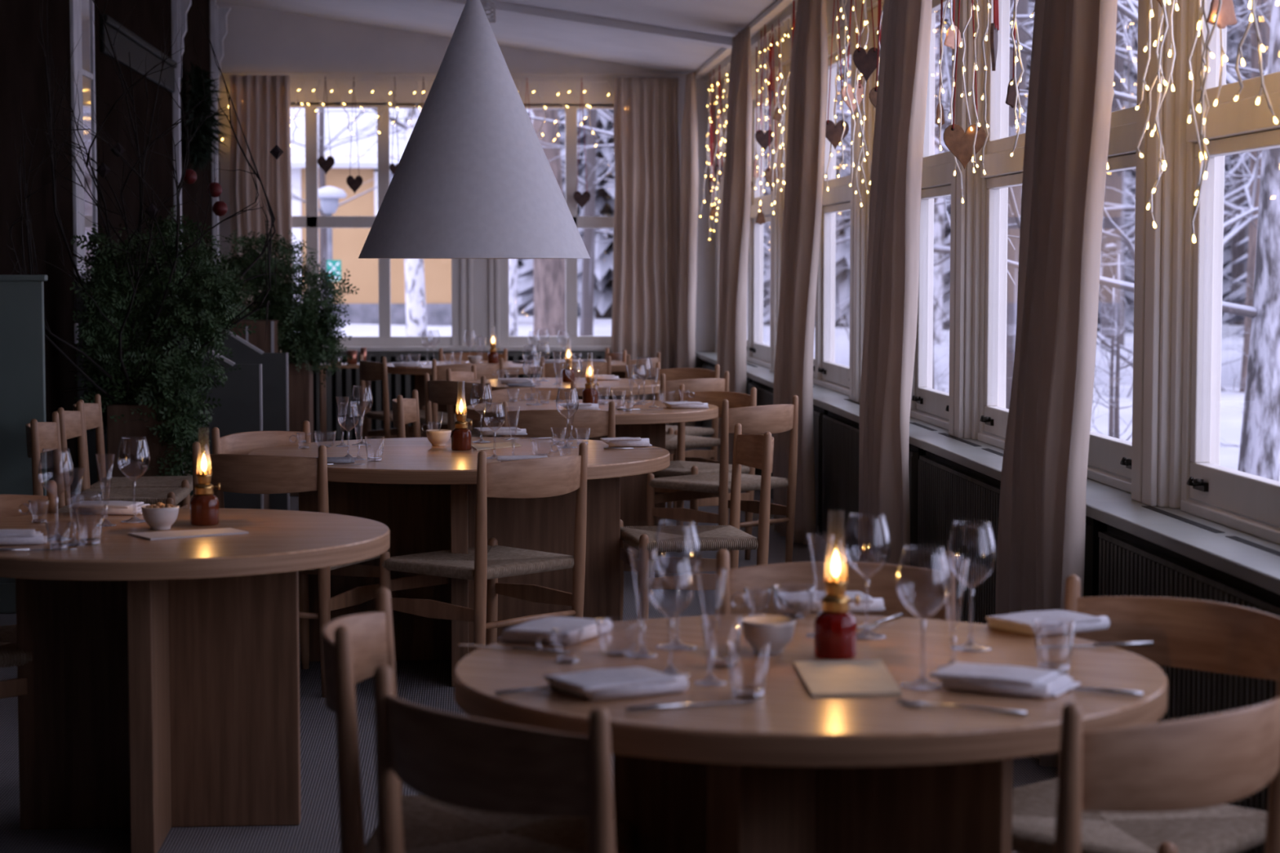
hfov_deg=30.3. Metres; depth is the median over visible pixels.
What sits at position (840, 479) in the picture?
radiator cover
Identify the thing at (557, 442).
glass cup
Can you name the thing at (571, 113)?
window
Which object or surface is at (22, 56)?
wall
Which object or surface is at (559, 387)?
bowl
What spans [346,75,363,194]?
heart ornament
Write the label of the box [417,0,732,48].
trim
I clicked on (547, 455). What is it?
glass bowl
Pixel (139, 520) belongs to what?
wine glass
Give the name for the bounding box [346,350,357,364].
copper cup
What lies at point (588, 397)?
oil lamp
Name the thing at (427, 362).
wine glass
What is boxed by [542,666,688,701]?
napkin
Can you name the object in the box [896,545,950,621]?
bowl
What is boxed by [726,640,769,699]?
tumbler
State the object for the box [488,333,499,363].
oil lamp
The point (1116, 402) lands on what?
bare tree
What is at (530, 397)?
wine glass
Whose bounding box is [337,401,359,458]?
wine glass
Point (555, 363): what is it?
glass
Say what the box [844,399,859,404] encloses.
air vent
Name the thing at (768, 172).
heart ornament
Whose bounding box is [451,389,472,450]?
oil lamp
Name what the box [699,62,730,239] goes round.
string lights
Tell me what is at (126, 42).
trim
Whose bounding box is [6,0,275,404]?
branch arrangement
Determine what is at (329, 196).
street lamp
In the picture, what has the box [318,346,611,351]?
window sill
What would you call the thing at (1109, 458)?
window
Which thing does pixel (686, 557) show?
bowl
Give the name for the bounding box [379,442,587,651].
dining chair
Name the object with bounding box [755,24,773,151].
heart ornament
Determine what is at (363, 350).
copper cup
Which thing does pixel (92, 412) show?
dining chair
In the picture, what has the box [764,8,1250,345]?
bare tree
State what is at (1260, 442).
bare tree
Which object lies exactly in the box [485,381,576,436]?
dining chair
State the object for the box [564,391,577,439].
glass
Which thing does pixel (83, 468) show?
bowl
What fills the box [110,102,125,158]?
bauble
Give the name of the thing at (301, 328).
potted plant
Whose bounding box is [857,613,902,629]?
fork
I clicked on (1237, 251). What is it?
bare tree
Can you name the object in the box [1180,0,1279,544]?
window
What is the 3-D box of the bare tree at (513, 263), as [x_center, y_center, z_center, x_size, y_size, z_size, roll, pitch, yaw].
[-1.877,-6.273,36.780,7.014,11.701,6.253,1,4,8]
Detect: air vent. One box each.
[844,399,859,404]
[909,422,937,431]
[937,432,982,446]
[981,448,1003,456]
[1141,506,1225,533]
[1225,536,1279,555]
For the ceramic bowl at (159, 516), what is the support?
on the round table at (162, 676)
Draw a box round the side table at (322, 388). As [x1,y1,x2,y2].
[316,363,371,441]
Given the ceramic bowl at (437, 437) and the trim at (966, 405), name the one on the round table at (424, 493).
the ceramic bowl at (437, 437)
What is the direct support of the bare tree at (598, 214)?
on the snowy ground
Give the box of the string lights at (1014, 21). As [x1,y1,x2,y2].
[937,0,1035,203]
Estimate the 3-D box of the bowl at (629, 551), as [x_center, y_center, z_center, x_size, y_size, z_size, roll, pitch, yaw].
[0.005,0.268,3.939,0.049,0.128,0.049,0,4,-4]
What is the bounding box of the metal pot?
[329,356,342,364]
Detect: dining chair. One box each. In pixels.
[0,480,57,698]
[25,411,173,512]
[57,400,190,508]
[72,394,193,507]
[191,441,391,697]
[211,420,311,669]
[320,586,635,852]
[359,354,447,439]
[373,664,615,852]
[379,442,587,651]
[391,389,421,438]
[404,357,503,437]
[424,373,486,437]
[438,347,507,360]
[446,364,517,437]
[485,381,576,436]
[501,400,615,439]
[539,355,611,377]
[604,347,626,361]
[620,422,773,621]
[624,351,660,399]
[646,395,798,577]
[648,383,756,559]
[654,362,719,507]
[659,371,728,507]
[715,548,955,621]
[1012,574,1279,852]
[1051,671,1279,852]
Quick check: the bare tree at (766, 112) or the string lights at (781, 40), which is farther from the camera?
the bare tree at (766, 112)
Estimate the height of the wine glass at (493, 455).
0.190 m
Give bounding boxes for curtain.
[229,75,293,352]
[451,258,509,346]
[611,77,679,426]
[676,71,698,426]
[716,26,752,465]
[772,0,827,544]
[857,0,932,566]
[995,0,1117,767]
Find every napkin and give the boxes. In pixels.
[0,528,47,545]
[66,500,150,515]
[315,457,354,463]
[391,361,422,366]
[473,426,527,435]
[496,455,547,462]
[497,377,533,383]
[497,616,613,645]
[506,383,535,386]
[538,359,565,363]
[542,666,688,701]
[559,403,600,410]
[582,359,605,361]
[585,374,619,380]
[600,436,652,446]
[662,401,708,408]
[773,591,885,613]
[929,662,1080,697]
[985,609,1110,636]
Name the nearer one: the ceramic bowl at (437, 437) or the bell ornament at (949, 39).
the ceramic bowl at (437, 437)
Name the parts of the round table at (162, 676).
panel, panel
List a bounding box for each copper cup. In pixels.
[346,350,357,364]
[360,347,366,360]
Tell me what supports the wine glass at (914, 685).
on the round table at (788, 770)
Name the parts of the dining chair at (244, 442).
leg, backrest, leg, leg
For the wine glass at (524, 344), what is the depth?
13.05 m
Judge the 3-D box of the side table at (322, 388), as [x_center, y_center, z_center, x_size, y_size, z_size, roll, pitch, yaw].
[-1.976,-0.058,15.883,0.360,0.725,0.300,0,4,-4]
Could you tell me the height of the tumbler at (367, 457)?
0.082 m
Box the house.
[289,107,451,325]
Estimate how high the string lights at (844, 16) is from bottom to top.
1.354 m
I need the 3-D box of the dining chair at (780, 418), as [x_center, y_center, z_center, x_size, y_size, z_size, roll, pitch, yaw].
[0.387,0.269,10.411,0.515,0.814,0.523,-4,5,-45]
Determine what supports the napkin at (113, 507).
on the round table at (162, 676)
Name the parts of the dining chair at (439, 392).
leg, backrest, leg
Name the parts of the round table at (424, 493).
panel, panel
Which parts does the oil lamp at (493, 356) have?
burner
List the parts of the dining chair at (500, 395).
leg, backrest, leg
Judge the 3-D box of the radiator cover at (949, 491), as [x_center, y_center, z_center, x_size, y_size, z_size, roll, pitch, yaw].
[1.217,0.495,8.132,0.050,0.670,2.550,0,4,-4]
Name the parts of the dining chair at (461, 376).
leg, backrest, leg, seat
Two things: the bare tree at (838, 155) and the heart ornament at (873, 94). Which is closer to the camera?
the heart ornament at (873, 94)
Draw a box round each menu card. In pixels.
[128,528,248,540]
[471,441,521,450]
[793,659,901,697]
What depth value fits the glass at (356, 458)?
7.94 m
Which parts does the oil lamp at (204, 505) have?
burner, wick knob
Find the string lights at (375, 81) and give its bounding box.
[218,78,613,146]
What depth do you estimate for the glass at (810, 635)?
4.15 m
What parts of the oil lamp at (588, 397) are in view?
burner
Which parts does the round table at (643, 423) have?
panel, panel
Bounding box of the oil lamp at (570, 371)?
[562,349,575,382]
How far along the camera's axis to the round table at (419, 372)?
15.62 m
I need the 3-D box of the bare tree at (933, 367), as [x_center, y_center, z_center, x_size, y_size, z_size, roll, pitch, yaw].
[2.889,-0.518,23.782,1.402,2.774,1.316,1,4,14]
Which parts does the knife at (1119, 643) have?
blade, handle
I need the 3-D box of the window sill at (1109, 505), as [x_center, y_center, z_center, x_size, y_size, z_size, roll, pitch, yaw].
[1.396,0.224,6.846,0.300,0.035,23.600,0,4,-4]
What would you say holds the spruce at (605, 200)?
on the snowy ground
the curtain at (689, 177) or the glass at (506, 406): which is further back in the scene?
the curtain at (689, 177)
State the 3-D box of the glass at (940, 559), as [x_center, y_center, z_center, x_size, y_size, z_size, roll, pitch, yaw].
[0.506,0.302,3.817,0.052,0.180,0.052,0,4,-4]
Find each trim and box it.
[99,13,177,93]
[171,0,191,295]
[209,0,231,299]
[221,71,688,76]
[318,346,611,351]
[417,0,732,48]
[694,0,826,83]
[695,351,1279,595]
[715,103,726,352]
[769,65,789,372]
[848,10,877,401]
[948,0,1009,439]
[1131,0,1226,508]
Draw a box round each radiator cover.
[312,351,611,441]
[702,360,752,449]
[748,380,827,535]
[822,410,923,567]
[917,450,1100,624]
[1098,524,1279,852]
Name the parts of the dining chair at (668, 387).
leg, leg, seat, backrest, leg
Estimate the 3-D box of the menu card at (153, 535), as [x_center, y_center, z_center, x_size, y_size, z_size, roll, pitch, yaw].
[-1.095,0.259,5.739,0.254,0.004,0.136,-3,5,-34]
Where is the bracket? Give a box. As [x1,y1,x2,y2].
[480,0,495,22]
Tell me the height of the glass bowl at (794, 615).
0.058 m
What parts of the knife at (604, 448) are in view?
handle, blade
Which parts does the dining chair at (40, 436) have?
leg, backrest, leg, seat, leg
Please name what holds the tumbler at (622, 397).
on the round table at (643, 423)
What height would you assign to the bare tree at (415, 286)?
14.100 m
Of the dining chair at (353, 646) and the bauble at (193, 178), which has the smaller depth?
the dining chair at (353, 646)
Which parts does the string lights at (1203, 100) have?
bulb, bulb, bulb, bulb, bulb, bulb, bulb, bulb, bulb, bulb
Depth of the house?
44.66 m
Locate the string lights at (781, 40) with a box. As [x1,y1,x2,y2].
[754,13,795,213]
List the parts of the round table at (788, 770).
panel, panel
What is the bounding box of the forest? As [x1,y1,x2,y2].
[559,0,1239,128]
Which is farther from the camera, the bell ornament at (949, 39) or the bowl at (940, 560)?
the bell ornament at (949, 39)
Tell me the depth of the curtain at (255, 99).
18.08 m
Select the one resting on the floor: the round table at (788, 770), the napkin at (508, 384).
the round table at (788, 770)
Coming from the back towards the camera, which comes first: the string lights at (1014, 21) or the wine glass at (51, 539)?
the string lights at (1014, 21)
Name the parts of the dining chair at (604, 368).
leg, backrest, leg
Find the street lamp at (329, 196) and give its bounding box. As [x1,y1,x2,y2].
[318,186,346,333]
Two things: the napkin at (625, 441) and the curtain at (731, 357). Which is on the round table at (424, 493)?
the napkin at (625, 441)
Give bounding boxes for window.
[69,0,97,343]
[289,102,452,346]
[509,103,613,346]
[746,76,770,368]
[785,22,851,395]
[871,0,952,430]
[977,0,1136,493]
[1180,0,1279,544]
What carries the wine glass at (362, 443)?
on the round table at (424, 493)
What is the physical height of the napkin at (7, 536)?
0.028 m
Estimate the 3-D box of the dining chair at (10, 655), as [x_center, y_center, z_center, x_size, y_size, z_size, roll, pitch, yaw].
[-1.607,0.568,6.006,0.515,0.814,0.523,-3,5,-40]
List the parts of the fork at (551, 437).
handle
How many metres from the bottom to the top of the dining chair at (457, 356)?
0.814 m
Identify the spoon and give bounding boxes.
[439,412,443,431]
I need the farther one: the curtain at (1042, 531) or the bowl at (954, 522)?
the curtain at (1042, 531)
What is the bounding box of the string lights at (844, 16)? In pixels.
[824,0,883,206]
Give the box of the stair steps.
[263,493,269,509]
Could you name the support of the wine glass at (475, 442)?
on the round table at (424, 493)
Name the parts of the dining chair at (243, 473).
leg, backrest, leg, seat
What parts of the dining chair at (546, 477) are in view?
leg, seat, leg, leg, backrest, leg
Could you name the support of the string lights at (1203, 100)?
hanging from the trim at (776, 7)
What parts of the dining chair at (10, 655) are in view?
seat, backrest, leg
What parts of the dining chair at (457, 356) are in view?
leg, backrest, leg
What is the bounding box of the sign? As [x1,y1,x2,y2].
[326,259,341,280]
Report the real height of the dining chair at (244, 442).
0.814 m
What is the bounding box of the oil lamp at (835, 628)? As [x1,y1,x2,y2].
[813,514,859,659]
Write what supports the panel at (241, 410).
on the floor
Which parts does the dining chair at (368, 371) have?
leg, backrest, leg, seat, leg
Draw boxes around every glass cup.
[19,499,49,523]
[288,432,311,448]
[536,626,582,664]
[551,441,573,456]
[729,586,772,617]
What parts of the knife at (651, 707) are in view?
handle, blade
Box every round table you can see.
[0,508,390,852]
[248,436,670,686]
[386,360,540,431]
[453,613,1168,852]
[462,377,660,399]
[465,399,718,558]
[511,359,626,378]
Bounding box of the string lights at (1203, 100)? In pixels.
[1106,0,1279,242]
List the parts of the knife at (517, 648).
blade, handle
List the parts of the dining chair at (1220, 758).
leg, backrest, leg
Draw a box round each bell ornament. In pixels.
[710,69,715,217]
[752,46,759,178]
[755,30,765,224]
[773,22,783,121]
[935,0,944,127]
[943,0,960,48]
[1005,0,1021,107]
[1206,0,1237,28]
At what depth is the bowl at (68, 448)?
5.61 m
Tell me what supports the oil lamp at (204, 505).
on the round table at (162, 676)
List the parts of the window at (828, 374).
sash, sash, sash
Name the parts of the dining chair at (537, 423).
leg, backrest, leg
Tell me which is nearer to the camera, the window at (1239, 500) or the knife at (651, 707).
the knife at (651, 707)
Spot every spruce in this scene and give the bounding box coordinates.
[517,109,595,314]
[517,109,614,318]
[763,67,951,329]
[763,105,770,307]
[942,0,1135,332]
[947,9,1030,117]
[1025,0,1137,238]
[1222,12,1250,323]
[1222,200,1248,336]
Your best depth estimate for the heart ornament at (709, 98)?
18.14 m
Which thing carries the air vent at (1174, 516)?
attached to the wall at (786, 43)
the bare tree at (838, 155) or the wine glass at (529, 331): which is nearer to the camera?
the wine glass at (529, 331)
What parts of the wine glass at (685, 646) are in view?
stem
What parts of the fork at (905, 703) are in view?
handle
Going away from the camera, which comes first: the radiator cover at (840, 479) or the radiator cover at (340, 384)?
the radiator cover at (840, 479)
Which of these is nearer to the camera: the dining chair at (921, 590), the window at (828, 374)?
the dining chair at (921, 590)
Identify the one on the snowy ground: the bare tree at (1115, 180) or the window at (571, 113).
the bare tree at (1115, 180)
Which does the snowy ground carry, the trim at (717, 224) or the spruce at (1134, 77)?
the spruce at (1134, 77)
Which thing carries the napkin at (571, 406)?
on the round table at (643, 423)
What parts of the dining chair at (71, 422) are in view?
leg, backrest, leg, seat, leg, leg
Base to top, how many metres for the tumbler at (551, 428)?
0.062 m
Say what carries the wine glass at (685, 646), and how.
on the round table at (788, 770)
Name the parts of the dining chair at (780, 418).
leg, seat, leg, leg, backrest, leg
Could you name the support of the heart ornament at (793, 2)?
hanging from the wall at (786, 43)
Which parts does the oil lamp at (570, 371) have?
burner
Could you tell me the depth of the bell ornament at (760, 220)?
14.68 m
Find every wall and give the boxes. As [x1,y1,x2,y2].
[0,0,220,497]
[217,2,747,442]
[716,0,1106,531]
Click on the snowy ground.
(1231, 420)
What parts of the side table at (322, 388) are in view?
leg, leg, leg, leg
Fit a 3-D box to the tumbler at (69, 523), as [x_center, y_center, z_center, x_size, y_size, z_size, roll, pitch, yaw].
[-1.337,0.251,5.440,0.058,0.062,0.058,0,4,-4]
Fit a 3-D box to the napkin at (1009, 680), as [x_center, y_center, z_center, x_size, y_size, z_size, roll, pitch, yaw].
[0.564,0.389,3.653,0.195,0.028,0.151,2,4,28]
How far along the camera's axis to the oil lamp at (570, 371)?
13.27 m
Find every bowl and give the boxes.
[38,448,74,496]
[62,467,84,523]
[71,491,102,515]
[94,453,115,503]
[116,435,150,481]
[141,502,179,529]
[314,431,336,447]
[335,395,349,427]
[337,401,359,431]
[350,385,373,413]
[351,406,365,443]
[426,429,451,446]
[467,355,481,363]
[470,383,492,414]
[484,401,505,431]
[522,355,539,377]
[530,438,553,456]
[555,386,578,419]
[564,357,582,381]
[564,391,577,422]
[595,616,644,656]
[628,547,657,623]
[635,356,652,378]
[648,555,693,619]
[653,519,701,586]
[695,567,726,649]
[741,615,795,655]
[772,585,815,618]
[806,533,834,607]
[843,512,890,577]
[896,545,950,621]
[938,557,969,635]
[946,520,995,588]
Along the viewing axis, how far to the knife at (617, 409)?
10.65 m
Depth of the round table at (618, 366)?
16.01 m
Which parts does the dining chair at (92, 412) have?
leg, backrest, leg, seat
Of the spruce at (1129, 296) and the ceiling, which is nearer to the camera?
the ceiling
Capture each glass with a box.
[38,448,74,541]
[62,467,85,546]
[94,453,116,526]
[116,435,150,523]
[335,395,350,446]
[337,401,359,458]
[350,385,373,445]
[351,406,366,460]
[421,332,433,364]
[470,383,492,443]
[484,401,505,458]
[506,406,519,455]
[522,344,537,383]
[522,355,539,399]
[527,331,540,364]
[532,366,542,405]
[535,343,550,381]
[552,351,561,384]
[553,363,563,401]
[555,386,578,448]
[564,357,582,403]
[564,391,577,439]
[626,364,636,402]
[627,547,658,658]
[631,364,646,404]
[635,356,652,402]
[648,368,659,407]
[648,555,693,677]
[653,519,701,650]
[693,567,727,686]
[805,533,834,637]
[843,512,890,639]
[896,545,950,689]
[937,557,969,669]
[946,520,995,652]
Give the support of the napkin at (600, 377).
on the round table at (618, 388)
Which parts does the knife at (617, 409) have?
handle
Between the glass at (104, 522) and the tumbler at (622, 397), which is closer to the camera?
the glass at (104, 522)
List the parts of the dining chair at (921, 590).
leg, leg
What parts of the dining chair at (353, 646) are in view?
leg, backrest, leg, seat, leg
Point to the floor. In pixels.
(424, 683)
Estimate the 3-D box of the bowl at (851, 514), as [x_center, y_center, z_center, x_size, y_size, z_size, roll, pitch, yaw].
[0.397,0.210,4.142,0.082,0.115,0.082,-1,4,-14]
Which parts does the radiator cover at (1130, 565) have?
rail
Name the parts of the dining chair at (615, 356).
leg, backrest, leg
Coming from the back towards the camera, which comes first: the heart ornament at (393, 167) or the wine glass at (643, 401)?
the heart ornament at (393, 167)
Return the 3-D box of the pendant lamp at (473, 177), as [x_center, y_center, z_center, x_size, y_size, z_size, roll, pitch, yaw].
[-0.575,-1.440,8.181,0.806,1.714,0.806,0,4,-4]
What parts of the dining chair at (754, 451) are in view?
leg, leg, seat, leg, backrest, leg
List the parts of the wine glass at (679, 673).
stem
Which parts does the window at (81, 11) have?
pane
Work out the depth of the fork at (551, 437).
8.87 m
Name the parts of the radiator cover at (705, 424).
rail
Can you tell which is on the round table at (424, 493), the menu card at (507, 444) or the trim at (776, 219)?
the menu card at (507, 444)
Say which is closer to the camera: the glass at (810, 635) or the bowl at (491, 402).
the glass at (810, 635)
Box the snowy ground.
[333,306,1279,481]
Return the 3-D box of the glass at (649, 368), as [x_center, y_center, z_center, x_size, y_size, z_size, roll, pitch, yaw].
[0.065,-0.179,10.903,0.052,0.180,0.052,0,4,-4]
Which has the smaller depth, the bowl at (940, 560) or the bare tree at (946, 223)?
the bowl at (940, 560)
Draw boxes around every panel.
[74,273,263,509]
[123,268,289,510]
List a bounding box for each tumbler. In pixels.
[45,520,71,549]
[75,508,103,545]
[364,435,384,462]
[551,427,566,444]
[574,427,590,445]
[611,390,626,408]
[622,397,634,411]
[702,613,742,668]
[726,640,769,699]
[1033,617,1075,674]
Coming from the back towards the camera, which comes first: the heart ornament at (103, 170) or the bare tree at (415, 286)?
the bare tree at (415, 286)
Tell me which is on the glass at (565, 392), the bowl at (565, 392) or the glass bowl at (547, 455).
the bowl at (565, 392)
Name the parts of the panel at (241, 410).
sloping trim, trim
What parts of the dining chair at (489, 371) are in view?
leg, leg, seat, backrest, leg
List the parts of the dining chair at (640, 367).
leg, backrest, leg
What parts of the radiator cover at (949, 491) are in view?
rail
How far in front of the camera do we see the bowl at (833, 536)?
4.15 m
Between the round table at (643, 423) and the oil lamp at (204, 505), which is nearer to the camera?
the oil lamp at (204, 505)
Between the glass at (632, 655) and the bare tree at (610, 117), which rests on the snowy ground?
the bare tree at (610, 117)
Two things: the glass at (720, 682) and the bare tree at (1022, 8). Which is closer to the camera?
the glass at (720, 682)
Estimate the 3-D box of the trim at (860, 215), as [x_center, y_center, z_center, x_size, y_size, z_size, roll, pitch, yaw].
[1.147,-1.082,11.733,0.180,1.910,0.420,0,4,-4]
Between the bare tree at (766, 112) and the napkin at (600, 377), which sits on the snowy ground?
the bare tree at (766, 112)
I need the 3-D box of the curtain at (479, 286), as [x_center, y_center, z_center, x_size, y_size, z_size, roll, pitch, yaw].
[-1.248,-1.563,18.442,0.445,1.900,0.145,0,4,-4]
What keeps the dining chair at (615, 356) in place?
on the floor
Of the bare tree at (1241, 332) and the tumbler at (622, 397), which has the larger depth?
the bare tree at (1241, 332)
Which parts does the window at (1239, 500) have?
sash, sash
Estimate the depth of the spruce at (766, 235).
54.67 m
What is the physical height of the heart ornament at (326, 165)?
0.752 m
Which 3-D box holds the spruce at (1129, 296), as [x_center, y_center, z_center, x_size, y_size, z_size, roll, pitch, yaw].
[7.541,-7.080,46.418,5.827,12.200,5.629,0,4,-4]
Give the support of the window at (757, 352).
in the wall at (786, 43)
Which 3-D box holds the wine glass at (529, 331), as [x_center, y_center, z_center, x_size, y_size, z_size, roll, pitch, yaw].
[-0.705,-0.525,15.726,0.082,0.217,0.082,3,5,41]
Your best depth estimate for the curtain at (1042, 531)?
6.44 m
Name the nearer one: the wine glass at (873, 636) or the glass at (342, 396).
the wine glass at (873, 636)
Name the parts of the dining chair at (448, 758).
leg, backrest, leg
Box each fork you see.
[494,685,556,695]
[501,436,551,439]
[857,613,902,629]
[893,698,1026,715]
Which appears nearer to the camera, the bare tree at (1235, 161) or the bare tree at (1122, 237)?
the bare tree at (1122, 237)
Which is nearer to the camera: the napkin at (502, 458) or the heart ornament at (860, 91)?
the napkin at (502, 458)
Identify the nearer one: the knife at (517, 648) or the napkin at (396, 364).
the knife at (517, 648)
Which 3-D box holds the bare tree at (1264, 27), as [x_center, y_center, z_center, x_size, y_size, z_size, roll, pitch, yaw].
[7.191,-6.929,27.521,11.362,14.878,8.831,0,4,-2]
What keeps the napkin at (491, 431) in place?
on the round table at (424, 493)
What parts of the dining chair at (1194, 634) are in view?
leg, seat, leg, backrest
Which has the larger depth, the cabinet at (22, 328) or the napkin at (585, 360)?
the napkin at (585, 360)
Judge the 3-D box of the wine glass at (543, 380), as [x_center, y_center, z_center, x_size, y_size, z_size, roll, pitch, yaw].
[-0.546,-0.364,13.362,0.082,0.217,0.082,3,5,41]
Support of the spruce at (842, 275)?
on the snowy ground
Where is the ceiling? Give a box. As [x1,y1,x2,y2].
[216,0,797,76]
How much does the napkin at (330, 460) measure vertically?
0.016 m
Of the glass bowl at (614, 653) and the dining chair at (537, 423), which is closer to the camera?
the glass bowl at (614, 653)
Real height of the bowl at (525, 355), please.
0.115 m
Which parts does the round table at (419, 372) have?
panel, panel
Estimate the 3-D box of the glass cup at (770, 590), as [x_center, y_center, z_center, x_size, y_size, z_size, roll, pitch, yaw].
[0.209,0.327,4.365,0.071,0.056,0.052,-2,5,-32]
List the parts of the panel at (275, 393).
sloping trim, trim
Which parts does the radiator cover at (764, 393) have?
rail, rail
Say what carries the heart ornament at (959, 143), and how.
hanging from the wall at (786, 43)
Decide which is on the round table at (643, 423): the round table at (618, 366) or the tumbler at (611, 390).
the tumbler at (611, 390)
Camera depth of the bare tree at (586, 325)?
35.79 m
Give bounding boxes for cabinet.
[0,275,48,613]
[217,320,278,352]
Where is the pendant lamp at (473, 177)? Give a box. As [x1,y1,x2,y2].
[358,0,590,258]
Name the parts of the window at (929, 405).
sash, sash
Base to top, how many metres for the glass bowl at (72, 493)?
0.058 m
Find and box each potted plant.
[61,204,258,502]
[206,220,359,496]
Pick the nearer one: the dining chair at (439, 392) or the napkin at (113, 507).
the napkin at (113, 507)
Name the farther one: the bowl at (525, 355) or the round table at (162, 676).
the bowl at (525, 355)
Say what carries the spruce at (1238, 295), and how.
on the snowy ground
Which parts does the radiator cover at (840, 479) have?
rail, rail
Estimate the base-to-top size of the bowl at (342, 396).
0.128 m
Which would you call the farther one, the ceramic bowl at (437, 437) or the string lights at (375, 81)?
the string lights at (375, 81)
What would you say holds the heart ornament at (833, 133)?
hanging from the wall at (786, 43)
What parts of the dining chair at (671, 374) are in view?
leg, leg, backrest, seat, leg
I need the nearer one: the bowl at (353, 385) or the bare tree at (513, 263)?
the bowl at (353, 385)
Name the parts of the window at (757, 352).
sash, sash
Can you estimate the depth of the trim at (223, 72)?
18.23 m
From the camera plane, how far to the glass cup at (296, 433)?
8.44 m
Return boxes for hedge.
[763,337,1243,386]
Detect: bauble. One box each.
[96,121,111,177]
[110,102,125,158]
[144,162,159,219]
[182,128,196,184]
[206,142,222,197]
[212,181,227,216]
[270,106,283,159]
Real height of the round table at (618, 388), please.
0.730 m
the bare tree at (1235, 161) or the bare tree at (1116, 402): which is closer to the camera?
the bare tree at (1116, 402)
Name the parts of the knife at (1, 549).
handle, blade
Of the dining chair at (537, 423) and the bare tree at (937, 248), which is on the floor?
the dining chair at (537, 423)
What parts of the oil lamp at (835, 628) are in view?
burner, wick knob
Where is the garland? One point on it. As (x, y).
(198, 145)
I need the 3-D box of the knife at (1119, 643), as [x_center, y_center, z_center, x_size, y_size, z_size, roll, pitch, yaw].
[0.773,0.372,4.037,0.210,0.008,0.014,-1,4,-9]
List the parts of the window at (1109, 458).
sash, sash, sash, sash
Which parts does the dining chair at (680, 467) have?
leg, leg, seat, backrest, leg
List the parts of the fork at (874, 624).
handle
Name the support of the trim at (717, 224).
attached to the wall at (786, 43)
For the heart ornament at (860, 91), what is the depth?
11.47 m
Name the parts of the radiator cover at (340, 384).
rail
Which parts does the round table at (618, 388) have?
panel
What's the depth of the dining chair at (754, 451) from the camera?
8.22 m
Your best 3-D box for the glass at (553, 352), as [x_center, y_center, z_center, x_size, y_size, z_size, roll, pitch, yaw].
[-0.454,-0.320,12.987,0.052,0.180,0.052,0,4,-4]
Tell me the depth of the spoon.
8.59 m
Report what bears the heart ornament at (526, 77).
hanging from the string lights at (375, 81)
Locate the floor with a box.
[0,447,1057,852]
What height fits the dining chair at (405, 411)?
0.814 m
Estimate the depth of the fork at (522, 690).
3.60 m
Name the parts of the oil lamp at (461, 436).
burner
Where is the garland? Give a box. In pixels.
[182,62,236,172]
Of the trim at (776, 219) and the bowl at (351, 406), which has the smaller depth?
the bowl at (351, 406)
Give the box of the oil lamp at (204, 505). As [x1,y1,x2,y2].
[190,428,220,525]
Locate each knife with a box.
[0,548,77,551]
[327,463,365,465]
[458,644,569,654]
[603,447,662,449]
[617,408,662,410]
[625,699,757,711]
[1035,641,1153,648]
[1068,686,1143,696]
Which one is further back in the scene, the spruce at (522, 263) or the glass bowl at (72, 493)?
the spruce at (522, 263)
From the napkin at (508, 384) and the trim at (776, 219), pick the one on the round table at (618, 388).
the napkin at (508, 384)
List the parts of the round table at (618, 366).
panel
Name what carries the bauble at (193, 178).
hanging from the branch arrangement
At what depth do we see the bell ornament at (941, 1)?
9.28 m
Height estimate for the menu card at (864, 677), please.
0.006 m
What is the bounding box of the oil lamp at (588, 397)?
[582,352,598,404]
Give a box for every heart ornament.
[317,75,334,174]
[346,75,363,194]
[389,76,399,174]
[421,76,425,110]
[524,77,530,119]
[573,77,591,208]
[708,73,712,194]
[708,97,713,153]
[715,64,723,182]
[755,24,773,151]
[764,23,779,191]
[766,33,773,105]
[791,0,795,47]
[825,0,848,149]
[840,0,863,113]
[853,0,879,83]
[869,0,881,107]
[877,0,881,46]
[943,0,986,168]
[990,0,999,71]
[1156,0,1162,7]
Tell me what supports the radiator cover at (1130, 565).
on the floor
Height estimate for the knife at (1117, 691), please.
0.008 m
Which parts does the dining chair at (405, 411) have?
leg, backrest, leg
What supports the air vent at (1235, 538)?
attached to the wall at (786, 43)
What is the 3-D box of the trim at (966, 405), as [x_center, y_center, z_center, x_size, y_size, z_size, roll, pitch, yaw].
[1.323,-0.913,9.245,0.180,1.910,0.420,0,4,-4]
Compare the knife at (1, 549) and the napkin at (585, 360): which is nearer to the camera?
the knife at (1, 549)
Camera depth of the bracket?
15.24 m
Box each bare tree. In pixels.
[290,0,1271,408]
[290,107,404,336]
[299,108,614,336]
[337,109,770,336]
[363,109,565,336]
[371,108,613,336]
[559,11,1030,194]
[560,69,951,328]
[577,68,851,241]
[587,0,1270,397]
[596,104,849,231]
[600,14,952,319]
[601,111,768,253]
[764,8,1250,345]
[764,23,1137,241]
[814,0,1271,392]
[836,0,1271,261]
[840,0,1249,314]
[845,0,1249,348]
[932,260,950,392]
[933,262,949,393]
[935,0,1279,481]
[946,0,1250,285]
[1027,0,1250,204]
[1089,232,1134,440]
[1090,245,1134,436]
[1100,0,1250,325]
[1219,266,1254,448]
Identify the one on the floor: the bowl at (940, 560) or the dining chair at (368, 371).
the dining chair at (368, 371)
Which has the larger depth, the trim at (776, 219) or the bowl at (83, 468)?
the trim at (776, 219)

